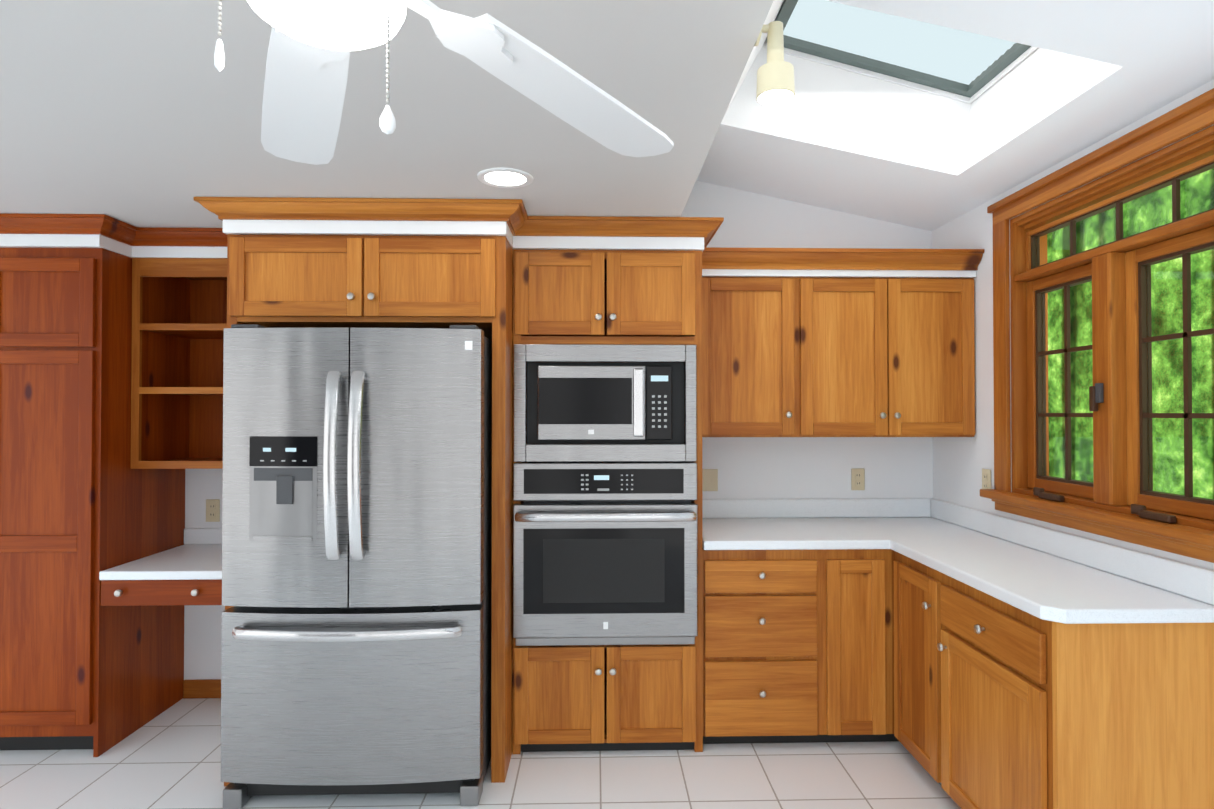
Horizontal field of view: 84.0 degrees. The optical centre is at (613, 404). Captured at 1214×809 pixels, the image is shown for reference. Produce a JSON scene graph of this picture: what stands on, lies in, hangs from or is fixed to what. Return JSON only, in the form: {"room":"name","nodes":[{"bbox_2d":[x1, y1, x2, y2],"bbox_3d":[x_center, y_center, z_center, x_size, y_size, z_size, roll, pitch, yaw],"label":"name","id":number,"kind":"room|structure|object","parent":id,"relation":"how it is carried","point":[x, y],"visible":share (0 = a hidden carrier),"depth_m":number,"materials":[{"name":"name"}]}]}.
{"room":"kitchen","nodes":[
{"label":"kitchen","id":0,"kind":"room"},
{"bbox_2d":[0,0,773,249],"bbox_3d":[-1.910,-1.113,0.901,4.480,0.600,5.200,0,-1,-1],"label":"ceiling","id":1,"kind":"structure","parent":0,"point":[142,113],"depth_m":1.83,"materials":[{"name":"white paint"}]},
{"bbox_2d":[0,214,131,256],"bbox_3d":[-2.632,-0.730,2.844,1.035,0.117,0.120,0,-1,-1],"label":"crown molding","id":2,"kind":"structure","parent":1,"relation":"attached to","point":[103,231],"depth_m":2.86,"materials":[{"name":"white paint"}]},
{"bbox_2d":[118,226,226,257],"bbox_3d":[-1.866,-0.728,3.041,0.695,0.117,0.115,0,-1,-1],"label":"crown molding","id":3,"kind":"structure","parent":1,"relation":"attached to","point":[146,242],"depth_m":3.06,"materials":[{"name":"white paint"}]},
{"bbox_2d":[184,197,531,244],"bbox_3d":[-0.979,-0.732,2.646,1.249,0.117,0.120,0,-1,-1],"label":"crown molding","id":4,"kind":"structure","parent":1,"relation":"attached to","point":[514,223],"depth_m":2.64,"materials":[{"name":"white paint"}]},
{"bbox_2d":[214,0,673,164],"bbox_3d":[-0.342,-0.566,0.800,1.600,0.493,1.464,0,-1,-1],"label":"ceiling fan","id":5,"kind":"object","parent":1,"relation":"hanging from","point":[313,44],"visible":1,"depth_m":1.10,"materials":[{"name":"white"}]},
{"bbox_2d":[477,168,532,187],"bbox_3d":[-0.380,-0.792,2.367,0.196,0.007,0.196,0,-1,-1],"label":"recessed light","id":6,"kind":"object","parent":1,"relation":"in","point":[505,178],"visible":1,"depth_m":2.36,"materials":[{"name":"white paint"}]},
{"bbox_2d":[754,21,794,105],"bbox_3d":[0.360,-0.779,1.505,0.086,0.190,0.084,0,-1,-1],"label":"track spotlight","id":7,"kind":"object","parent":1,"relation":"attached to","point":[775,81],"visible":0.79,"depth_m":1.49,"materials":[{"name":"beige metal"}]},
{"bbox_2d":[0,698,960,808],"bbox_3d":[-1.097,1.508,0.992,6.110,0.060,5.400,0,-1,-1],"label":"floor","id":8,"kind":"structure","parent":0,"point":[169,758],"depth_m":2.69,"materials":[{"name":"tile"}]},
{"bbox_2d":[0,248,184,756],"bbox_3d":[-2.678,0.417,3.140,0.958,2.169,0.645,0,-1,-1],"label":"pantry cabinet","id":9,"kind":"object","parent":8,"relation":"on","point":[83,504],"visible":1,"depth_m":2.87,"materials":[{"name":"brown wood"}]},
{"bbox_2d":[221,324,491,808],"bbox_3d":[-0.982,0.602,2.880,0.951,1.794,0.973,0,-1,-1],"label":"refrigerator","id":10,"kind":"object","parent":8,"relation":"on","point":[357,565],"visible":1,"depth_m":2.48,"materials":[{"name":"grey metal"}]},
{"bbox_2d":[224,234,512,785],"bbox_3d":[-0.990,0.416,3.061,1.096,2.169,0.887,0,-1,-1],"label":"tall cabinet","id":11,"kind":"object","parent":8,"relation":"on","point":[332,281],"visible":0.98,"depth_m":2.67,"materials":[{"name":"brown wood"}]},
{"bbox_2d":[512,249,702,753],"bbox_3d":[-0.032,0.418,3.196,0.819,2.169,0.667,0,-1,-1],"label":"tall cabinet","id":12,"kind":"object","parent":8,"relation":"on","point":[603,697],"visible":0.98,"depth_m":2.90,"materials":[{"name":"brown wood"}]},
{"bbox_2d":[513,461,697,645],"bbox_3d":[-0.042,0.641,3.130,0.785,0.775,0.679,0,-1,-1],"label":"built-in oven","id":13,"kind":"object","parent":12,"relation":"in","point":[605,553],"visible":1,"depth_m":2.86,"materials":[{"name":"grey metal"}]},
{"bbox_2d":[514,344,696,461],"bbox_3d":[-0.042,-0.003,3.166,0.785,0.504,0.582,0,-1,-1],"label":"built-in microwave","id":14,"kind":"object","parent":12,"relation":"in","point":[602,403],"visible":0.98,"depth_m":2.90,"materials":[{"name":"silver metal"}]},
{"bbox_2d":[510,216,727,256],"bbox_3d":[0.003,-0.730,2.874,0.918,0.117,0.105,0,-1,-1],"label":"crown molding","id":15,"kind":"structure","parent":12,"relation":"attached to","point":[548,232],"depth_m":2.89,"materials":[{"name":"white paint"}]},
{"bbox_2d":[703,549,826,743],"bbox_3d":[0.639,1.069,3.231,0.520,0.868,0.615,0,-1,-1],"label":"base cabinet","id":16,"kind":"object","parent":8,"relation":"on","point":[765,611],"depth_m":2.93,"materials":[{"name":"brown wood"}]},
{"bbox_2d":[702,498,893,549],"bbox_3d":[0.784,0.562,3.229,0.810,0.141,0.639,0,-1,-1],"label":"countertop","id":17,"kind":"structure","parent":16,"relation":"on","point":[728,524],"depth_m":3.33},
{"bbox_2d":[827,549,870,741],"bbox_3d":[1.037,1.069,3.241,0.277,0.868,0.615,0,-1,-1],"label":"base cabinet","id":18,"kind":"object","parent":8,"relation":"on","point":[848,570],"depth_m":2.94,"materials":[{"name":"brown wood"}]},
{"bbox_2d":[899,553,922,766],"bbox_3d":[1.466,1.063,2.719,0.493,0.868,0.490,0,-1,-1],"label":"base cabinet","id":19,"kind":"object","parent":8,"relation":"on","point":[910,570],"depth_m":2.78,"materials":[{"name":"brown wood"}]},
{"bbox_2d":[923,564,1213,808],"bbox_3d":[1.477,1.058,2.272,0.493,0.868,0.697,0,-1,-1],"label":"base cabinet","id":20,"kind":"object","parent":8,"relation":"on","point":[966,696],"depth_m":1.93,"materials":[{"name":"brown wood"}]},
{"bbox_2d":[858,498,1213,623],"bbox_3d":[1.457,0.557,2.732,0.509,0.141,1.667,0,-1,-1],"label":"countertop","id":21,"kind":"structure","parent":20,"relation":"on","point":[1045,573],"depth_m":2.32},
{"bbox_2d":[184,181,932,679],"bbox_3d":[-1.162,-0.142,3.570,6.110,3.300,0.120,0,-1,-1],"label":"wall","id":22,"kind":"structure","parent":0,"point":[796,467],"depth_m":3.56,"materials":[{"name":"white paint"}]},
{"bbox_2d":[99,528,221,605],"bbox_3d":[-1.870,0.748,3.166,0.651,0.230,0.625,0,-1,-1],"label":"desk","id":23,"kind":"object","parent":22,"relation":"attached to","point":[189,572],"visible":0.62,"depth_m":2.88,"materials":[{"name":"brown wood"}]},
{"bbox_2d":[131,258,226,468],"bbox_3d":[-1.873,-0.186,3.282,0.651,0.960,0.415,0,-1,-1],"label":"shelf unit","id":24,"kind":"object","parent":22,"relation":"attached to","point":[179,315],"visible":0.48,"depth_m":3.28,"materials":[{"name":"brown wood"}]},
{"bbox_2d":[183,679,220,698],"bbox_3d":[-1.879,1.458,3.464,0.648,0.094,0.013,0,-1,-1],"label":"baseboard","id":25,"kind":"structure","parent":22,"relation":"attached to","point":[203,688],"depth_m":3.45,"materials":[{"name":"brown wood"}]},
{"bbox_2d":[206,499,219,521],"bbox_3d":[-2.065,0.546,3.473,0.070,0.115,0.008,0,-1,-1],"label":"outlet","id":26,"kind":"object","parent":22,"relation":"attached to","point":[212,510],"visible":1,"depth_m":3.47,"materials":[{"name":"beige plastic"}]},
{"bbox_2d":[702,469,717,490],"bbox_3d":[0.489,0.397,3.533,0.115,0.115,0.019,0,-1,-1],"label":"switch plate","id":27,"kind":"object","parent":22,"relation":"attached to","point":[709,479],"visible":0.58,"depth_m":3.54,"materials":[{"name":"beige plastic"}]},
{"bbox_2d":[702,277,817,436],"bbox_3d":[0.651,-0.220,3.346,0.548,0.750,0.417,0,-1,-1],"label":"upper cabinet","id":28,"kind":"object","parent":22,"relation":"attached to","point":[760,334],"depth_m":3.14,"materials":[{"name":"brown wood"}]},
{"bbox_2d":[702,248,983,277],"bbox_3d":[1.028,-0.690,3.313,1.340,0.187,0.512,0,-1,-1],"label":"crown molding","id":29,"kind":"structure","parent":22,"relation":"attached to","point":[738,262],"depth_m":3.12,"materials":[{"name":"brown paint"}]},
{"bbox_2d":[851,468,864,489],"bbox_3d":[1.290,0.396,3.559,0.070,0.115,0.008,0,-1,-1],"label":"outlet","id":30,"kind":"object","parent":22,"relation":"attached to","point":[858,479],"visible":1,"depth_m":3.56,"materials":[{"name":"beige plastic"}]},
{"bbox_2d":[818,277,974,436],"bbox_3d":[1.237,-0.220,3.361,0.918,0.750,0.417,0,-1,-1],"label":"upper cabinet","id":31,"kind":"object","parent":22,"relation":"attached to","point":[828,357],"depth_m":3.16,"materials":[{"name":"brown wood"}]},
{"bbox_2d":[696,0,1213,230],"bbox_3d":[1.054,-1.323,0.979,1.450,0.750,5.200,0,-1,-1],"label":"ceiling","id":32,"kind":"structure","parent":0,"point":[1085,74],"depth_m":2.79,"materials":[{"name":"white paint"}]},
{"bbox_2d":[765,0,1037,103],"bbox_3d":[1.103,-1.437,2.472,0.913,0.062,0.816,14,-1,-1],"label":"window","id":33,"kind":"structure","parent":32,"relation":"in","point":[960,65],"depth_m":2.72,"materials":[{"name":"grey"}]},
{"bbox_2d":[932,79,1213,569],"bbox_3d":[1.839,0.178,0.982,0.160,2.600,5.200,0,-1,-1],"label":"wall","id":34,"kind":"structure","parent":0,"point":[959,463],"depth_m":3.12,"materials":[{"name":"white paint"}]},
{"bbox_2d":[982,468,990,488],"bbox_3d":[1.699,0.352,3.077,0.008,0.115,0.070,0,-1,-1],"label":"electrical outlet plate","id":35,"kind":"object","parent":34,"relation":"attached to","point":[986,478],"visible":0.83,"depth_m":3.07,"materials":[{"name":"beige plastic"}]},
{"bbox_2d":[980,88,1213,562],"bbox_3d":[1.761,-0.216,2.392,0.225,1.350,1.265,0,-1,-1],"label":"casement window","id":36,"kind":"structure","parent":34,"relation":"in","point":[1027,278],"depth_m":2.36,"materials":[{"name":"brown wood"}]},
{"label":"outside","id":37,"kind":"structure","parent":0,"visible":0},
{"bbox_2d":[1047,168,1213,498],"bbox_3d":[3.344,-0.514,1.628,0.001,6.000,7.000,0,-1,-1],"label":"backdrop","id":38,"kind":"structure","parent":37,"point":[1080,357],"depth_m":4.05,"materials":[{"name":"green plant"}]}
]}

